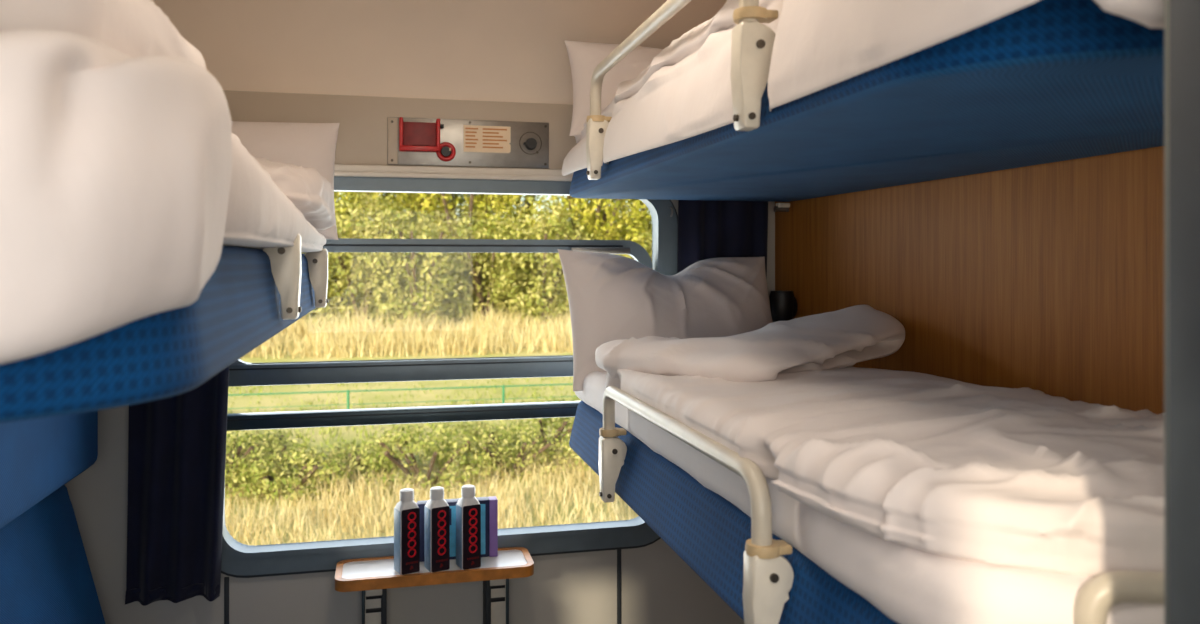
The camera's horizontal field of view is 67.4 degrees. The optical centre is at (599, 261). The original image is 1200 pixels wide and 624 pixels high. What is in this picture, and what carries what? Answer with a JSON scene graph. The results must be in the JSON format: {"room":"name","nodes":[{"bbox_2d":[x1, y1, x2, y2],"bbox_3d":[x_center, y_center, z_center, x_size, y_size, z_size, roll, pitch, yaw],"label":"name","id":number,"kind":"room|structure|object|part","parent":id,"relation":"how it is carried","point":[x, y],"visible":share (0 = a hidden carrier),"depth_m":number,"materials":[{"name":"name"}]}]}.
{"room":"train carriage","nodes":[
{"label":"train carriage","id":0,"kind":"room"},
{"bbox_2d":[65,90,774,623],"bbox_3d":[-0.416,0.556,2.450,1.898,1.987,0.120,0,0,-13],"label":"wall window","id":1,"kind":"structure","parent":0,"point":[650,584],"depth_m":2.38,"materials":[{"name":"beige plastic"}]},
{"bbox_2d":[125,366,228,605],"bbox_3d":[-1.031,0.318,2.218,0.255,1.035,0.041,0,0,-12],"label":"curtain","id":2,"kind":"object","parent":1,"relation":"hanging from","point":[177,443],"visible":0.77,"depth_m":2.21,"materials":[{"name":"black fabric"}]},
{"bbox_3d":[-0.409,-0.344,2.419,1.898,0.184,0.007,0,0,-13],"label":"panel","id":3,"kind":"part","parent":1,"relation":"part of","materials":[{"name":"beige plastic"}]},
{"bbox_2d":[335,547,533,623],"bbox_3d":[-0.424,0.961,2.320,0.492,0.378,0.186,0,0,-13],"label":"folding table","id":4,"kind":"object","parent":1,"relation":"attached to","point":[373,576],"visible":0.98,"depth_m":2.30,"materials":[{"name":"white laminate"}]},
{"bbox_3d":[-0.589,0.973,2.344,0.048,0.355,0.063,0,0,-13],"label":"leg","id":5,"kind":"part","parent":4,"relation":"part of","materials":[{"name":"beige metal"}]},
{"bbox_2d":[394,488,419,574],"bbox_3d":[-0.482,0.672,2.251,0.051,0.205,0.053,0,0,-33],"label":"bottle","id":6,"kind":"object","parent":4,"relation":"on","point":[406,511],"visible":1,"depth_m":2.23,"materials":[{"name":"black plastic"}]},
{"bbox_3d":[-0.484,0.694,2.253,0.051,0.154,0.043,0,0,-33],"label":"panel","id":7,"kind":"part","parent":6,"relation":"part of","materials":[{"name":"grey plastic"}]},
{"bbox_3d":[-0.422,0.785,2.309,0.492,0.027,0.163,0,0,-13],"label":"edge trim","id":8,"kind":"part","parent":4,"relation":"part of","materials":[{"name":"brown wood"}]},
{"bbox_2d":[424,486,449,572],"bbox_3d":[-0.410,0.672,2.268,0.051,0.205,0.053,0,0,-30],"label":"bottle","id":9,"kind":"object","parent":4,"relation":"on","point":[436,509],"visible":1,"depth_m":2.25,"materials":[{"name":"black plastic"}]},
{"bbox_3d":[-0.411,0.694,2.270,0.051,0.154,0.043,0,0,-30],"label":"panel","id":10,"kind":"part","parent":9,"relation":"part of","materials":[{"name":"silver metal"}]},
{"bbox_2d":[417,496,497,561],"bbox_3d":[-0.382,0.700,2.359,0.224,0.150,0.039,0,0,-13],"label":"books","id":11,"kind":"object","parent":4,"relation":"on","point":[489,505],"visible":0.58,"depth_m":2.36,"materials":[{"name":"multicoloured paper"}]},
{"bbox_3d":[-0.388,0.701,2.342,0.050,0.132,0.001,0,0,-13],"label":"print panel","id":12,"kind":"part","parent":11,"relation":"part of","materials":[{"name":"blue paper"}]},
{"bbox_3d":[-0.327,0.701,2.356,0.054,0.132,0.001,0,0,-13],"label":"print panel","id":13,"kind":"part","parent":11,"relation":"part of","materials":[{"name":"blue paper"}]},
{"bbox_2d":[456,485,480,569],"bbox_3d":[-0.334,0.672,2.287,0.051,0.205,0.053,0,0,-28],"label":"bottle","id":14,"kind":"object","parent":4,"relation":"on","point":[468,507],"visible":1,"depth_m":2.27,"materials":[{"name":"black plastic"}]},
{"bbox_3d":[-0.335,0.694,2.288,0.051,0.154,0.043,0,0,-28],"label":"panel","id":15,"kind":"part","parent":14,"relation":"part of","materials":[{"name":"grey plastic"}]},
{"bbox_3d":[-0.279,0.973,2.418,0.048,0.355,0.063,0,0,-13],"label":"leg","id":16,"kind":"part","parent":4,"relation":"part of","materials":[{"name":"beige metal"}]},
{"bbox_2d":[221,176,677,577],"bbox_3d":[-0.403,0.289,2.436,1.281,1.030,0.074,0,0,-13],"label":"window","id":17,"kind":"structure","parent":1,"relation":"attached to","point":[239,560],"depth_m":2.41,"materials":[{"name":"metal"}]},
{"bbox_3d":[-0.410,0.115,2.439,1.144,0.354,0.028,0,0,-13],"label":"sash","id":18,"kind":"part","parent":17,"relation":"part of","materials":[{"name":"metal"}]},
{"bbox_3d":[0.001,-0.031,2.509,0.168,0.018,0.024,0,0,-13],"label":"sash handle","id":19,"kind":"part","parent":17,"relation":"part of","materials":[{"name":"metal"}]},
{"bbox_2d":[387,117,548,168],"bbox_3d":[-0.348,-0.320,2.413,0.432,0.126,0.032,0,0,-13],"label":"panel","id":20,"kind":"object","parent":1,"relation":"attached to","point":[410,141],"visible":1,"depth_m":2.42,"materials":[{"name":"metal"}]},
{"bbox_3d":[-0.190,-0.322,2.450,0.037,0.032,0.022,0,0,-13],"label":"knob","id":21,"kind":"part","parent":20,"relation":"part of","materials":[{"name":"black plastic"}]},
{"bbox_2d":[677,200,767,280],"bbox_3d":[0.356,0.202,2.555,0.320,0.804,0.026,0,0,-13],"label":"curtain","id":22,"kind":"object","parent":1,"relation":"hanging from","point":[707,229],"visible":0.16,"depth_m":2.55,"materials":[{"name":"fabric"}]},
{"bbox_2d":[150,0,729,104],"bbox_3d":[-0.192,-0.638,1.512,1.978,0.403,2.050,0,0,-13],"label":"ceiling","id":23,"kind":"structure","parent":0,"point":[473,50],"depth_m":2.31,"materials":[{"name":"beige laminate"}]},
{"bbox_2d":[775,146,1163,415],"bbox_3d":[0.761,0.385,1.693,0.040,2.330,1.960,0,0,-13],"label":"wall","id":24,"kind":"structure","parent":0,"point":[1051,275],"depth_m":1.65,"materials":[{"name":"brown wood"}]},
{"bbox_2d":[774,203,789,211],"bbox_3d":[0.508,-0.153,2.517,0.042,0.025,0.024,0,0,-13],"label":"wall bracket","id":25,"kind":"object","parent":24,"relation":"attached to","point":[780,207],"visible":1,"depth_m":2.51,"materials":[{"name":"beige metal"}]},
{"bbox_3d":[0.512,-0.159,2.518,0.035,0.013,0.024,0,0,-13],"label":"plate","id":26,"kind":"part","parent":25,"relation":"part of","materials":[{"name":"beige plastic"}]},
{"bbox_2d":[769,291,797,324],"bbox_3d":[0.506,0.128,2.506,0.076,0.095,0.088,0,0,-13],"label":"reading lamp","id":27,"kind":"object","parent":24,"relation":"attached to","point":[783,304],"visible":0.84,"depth_m":2.47,"materials":[{"name":"black plastic"}]},
{"bbox_2d":[569,0,1163,201],"bbox_3d":[0.407,-0.293,1.573,0.670,0.254,1.742,0,0,-13],"label":"berth","id":28,"kind":"object","parent":24,"relation":"attached to","point":[1041,81],"visible":0.85,"depth_m":1.12,"materials":[{"name":"fabric"}]},
{"bbox_3d":[0.089,-0.353,1.548,0.025,0.134,0.875,0,0,-13],"label":"guard rail","id":29,"kind":"part","parent":28,"relation":"part of","materials":[{"name":"white metal"}]},
{"bbox_2d":[563,0,1163,175],"bbox_3d":[0.430,-0.296,1.552,0.674,0.270,1.813,0,0,-13],"label":"duvet","id":30,"kind":"object","parent":28,"relation":"on","point":[683,92],"visible":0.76,"depth_m":1.04,"materials":[{"name":"white fabric"}]},
{"bbox_2d":[564,40,667,135],"bbox_3d":[0.224,-0.445,2.376,0.640,0.256,0.181,0,0,-13],"label":"pillow","id":31,"kind":"object","parent":30,"relation":"on","point":[584,57],"visible":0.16,"depth_m":2.28,"materials":[{"name":"white fabric"}]},
{"bbox_2d":[569,386,1163,623],"bbox_3d":[0.407,0.369,1.571,0.670,0.240,1.744,0,0,-13],"label":"berth","id":32,"kind":"object","parent":24,"relation":"attached to","point":[759,575],"visible":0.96,"depth_m":1.25,"materials":[{"name":"fabric"}]},
{"bbox_3d":[0.107,0.311,1.470,0.025,0.124,0.795,0,0,-13],"label":"guard rail","id":33,"kind":"part","parent":32,"relation":"part of","materials":[{"name":"white metal"}]},
{"bbox_2d":[569,400,902,623],"bbox_3d":[0.424,0.418,1.577,0.635,0.128,1.742,0,0,-13],"label":"cushion","id":34,"kind":"object","parent":32,"relation":"on","point":[707,532],"depth_m":1.35,"materials":[{"name":"fabric"}]},
{"bbox_2d":[574,371,1163,623],"bbox_3d":[0.426,0.310,1.577,0.632,0.091,1.734,0,0,-13],"label":"mattress","id":35,"kind":"object","parent":32,"relation":"on","point":[911,585],"visible":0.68,"depth_m":0.85,"materials":[{"name":"white fabric"}]},
{"bbox_2d":[558,249,772,391],"bbox_3d":[0.194,0.150,2.349,0.599,0.366,0.208,0,0,-20],"label":"pillow","id":36,"kind":"object","parent":35,"relation":"on","point":[611,297],"visible":0.68,"depth_m":2.28,"materials":[{"name":"white fabric"}]},
{"bbox_2d":[595,304,1163,577],"bbox_3d":[0.463,0.184,1.411,0.693,0.182,1.356,0,0,-13],"label":"duvet","id":37,"kind":"object","parent":35,"relation":"on","point":[1039,477],"visible":0.92,"depth_m":1.02,"materials":[{"name":"white fabric"}]},
{"bbox_3d":[0.474,0.346,0.730,0.172,0.188,0.025,0,0,7],"label":"rail","id":38,"kind":"part","parent":32,"relation":"part of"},
{"bbox_3d":[-0.239,1.575,1.002,5.200,0.050,3.060,0,0,-13],"label":"floor","id":39,"kind":"structure","parent":0,"visible":0},
{"bbox_2d":[0,410,105,623],"bbox_3d":[-0.850,0.840,1.303,0.508,1.420,1.690,0,0,-13],"label":"seat","id":40,"kind":"object","parent":39,"relation":"on","point":[46,577],"visible":0.67,"depth_m":1.82,"materials":[{"name":"blue fabric"}]},
{"bbox_3d":[-1.002,0.807,1.267,0.190,0.625,1.690,0,0,-13],"label":"backrest","id":41,"kind":"part","parent":40,"relation":"part of","materials":[{"name":"blue fabric"}]},
{"bbox_3d":[0.050,0.355,0.495,1.978,2.390,0.040,0,0,-13],"label":"wall door","id":42,"kind":"structure","parent":0,"visible":0},
{"bbox_2d":[1164,0,1199,623],"bbox_3d":[0.040,0.570,0.472,1.868,1.960,0.084,0,0,-13],"label":"door","id":43,"kind":"structure","parent":42,"relation":"attached to","point":[1181,17],"depth_m":0.56,"materials":[{"name":"grey metal"}]},
{"label":"outside","id":44,"kind":"structure","parent":0,"visible":0},
{"bbox_2d":[225,223,647,545],"bbox_3d":[1.742,0.434,-7.295,120.000,4.932,105.000,0,0,-13],"label":"ground","id":45,"kind":"structure","parent":44,"point":[244,401],"depth_m":16.43,"materials":[{"name":"plant"}]},
{"bbox_2d":[226,376,577,460],"bbox_3d":[-2.383,2.456,16.392,15.053,0.648,8.120,0,0,-13],"label":"meadow grass","id":46,"kind":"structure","parent":45,"relation":"on","point":[249,389],"depth_m":16.21,"materials":[{"name":"plant"}]},
{"bbox_2d":[228,383,577,408],"bbox_3d":[-1.678,2.445,15.638,21.200,0.609,0.044,0,0,-13],"label":"fence","id":47,"kind":"object","parent":45,"relation":"on","point":[348,404],"visible":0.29,"depth_m":15.21,"materials":[{"name":"green metal"}]},
{"bbox_3d":[-4.207,2.445,15.034,0.041,0.609,0.041,0,0,-36],"label":"post","id":48,"kind":"part","parent":47,"relation":"part of","materials":[{"name":"green metal"}]},
{"bbox_3d":[-1.678,2.445,15.638,0.041,0.609,0.041,0,0,9],"label":"post","id":49,"kind":"part","parent":47,"relation":"part of","materials":[{"name":"green metal"}]},
{"bbox_2d":[240,300,572,358],"bbox_3d":[-3.452,1.587,23.354,20.724,1.281,4.794,0,0,-13],"label":"grass","id":50,"kind":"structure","parent":45,"relation":"on","point":[563,327],"depth_m":22.33,"materials":[{"name":"yellow plant"}]},
{"bbox_2d":[225,396,595,505],"bbox_3d":[-1.979,2.390,11.674,10.080,1.048,2.728,0,0,-19],"label":"scrub","id":51,"kind":"object","parent":45,"relation":"on","point":[260,468],"visible":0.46,"depth_m":10.94,"materials":[{"name":"green plant"}]},
{"bbox_3d":[-1.897,2.538,11.723,9.845,0.752,2.850,0,0,-13],"label":"stem","id":52,"kind":"part","parent":51,"relation":"part of","materials":[{"name":"green plant"}]},
{"bbox_2d":[225,437,637,545],"bbox_3d":[-1.319,2.515,9.843,10.333,0.529,5.035,0,0,-13],"label":"dry grass","id":53,"kind":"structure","parent":45,"relation":"on","point":[358,485],"depth_m":9.91,"materials":[{"name":"yellow plant"}]},
{"bbox_2d":[296,191,651,330],"bbox_3d":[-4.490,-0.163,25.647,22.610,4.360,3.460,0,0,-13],"label":"trees","id":54,"kind":"object","parent":45,"relation":"on","point":[378,264],"visible":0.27,"depth_m":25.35,"materials":[{"name":"green plant"}]},
{"bbox_3d":[-4.899,0.481,25.447,20.957,3.072,3.234,0,0,-13],"label":"stem","id":55,"kind":"part","parent":54,"relation":"part of","materials":[{"name":"green plant"}]},
{"bbox_3d":[-1.124,0.385,1.243,0.040,2.330,1.960,0,0,-13],"label":"wall","id":56,"kind":"structure","parent":0,"visible":0},
{"bbox_2d":[0,234,327,422],"bbox_3d":[-0.775,0.035,1.316,0.646,0.160,1.596,0,0,-13],"label":"berth","id":57,"kind":"object","parent":56,"relation":"attached to","point":[243,297],"visible":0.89,"depth_m":0.77,"materials":[{"name":"fabric"}]},
{"bbox_2d":[0,0,335,363],"bbox_3d":[-0.761,-0.122,1.231,0.706,0.469,1.601,0,0,-13],"label":"duvet","id":58,"kind":"object","parent":57,"relation":"on","point":[123,172],"visible":0.95,"depth_m":0.67,"materials":[{"name":"white fabric"}]},
{"bbox_2d":[228,121,339,239],"bbox_3d":[-0.943,-0.200,2.140,0.624,0.293,0.179,0,0,-13],"label":"pillow","id":59,"kind":"object","parent":57,"relation":"on","point":[311,144],"visible":0.18,"depth_m":2.16,"materials":[{"name":"white fabric"}]}
]}

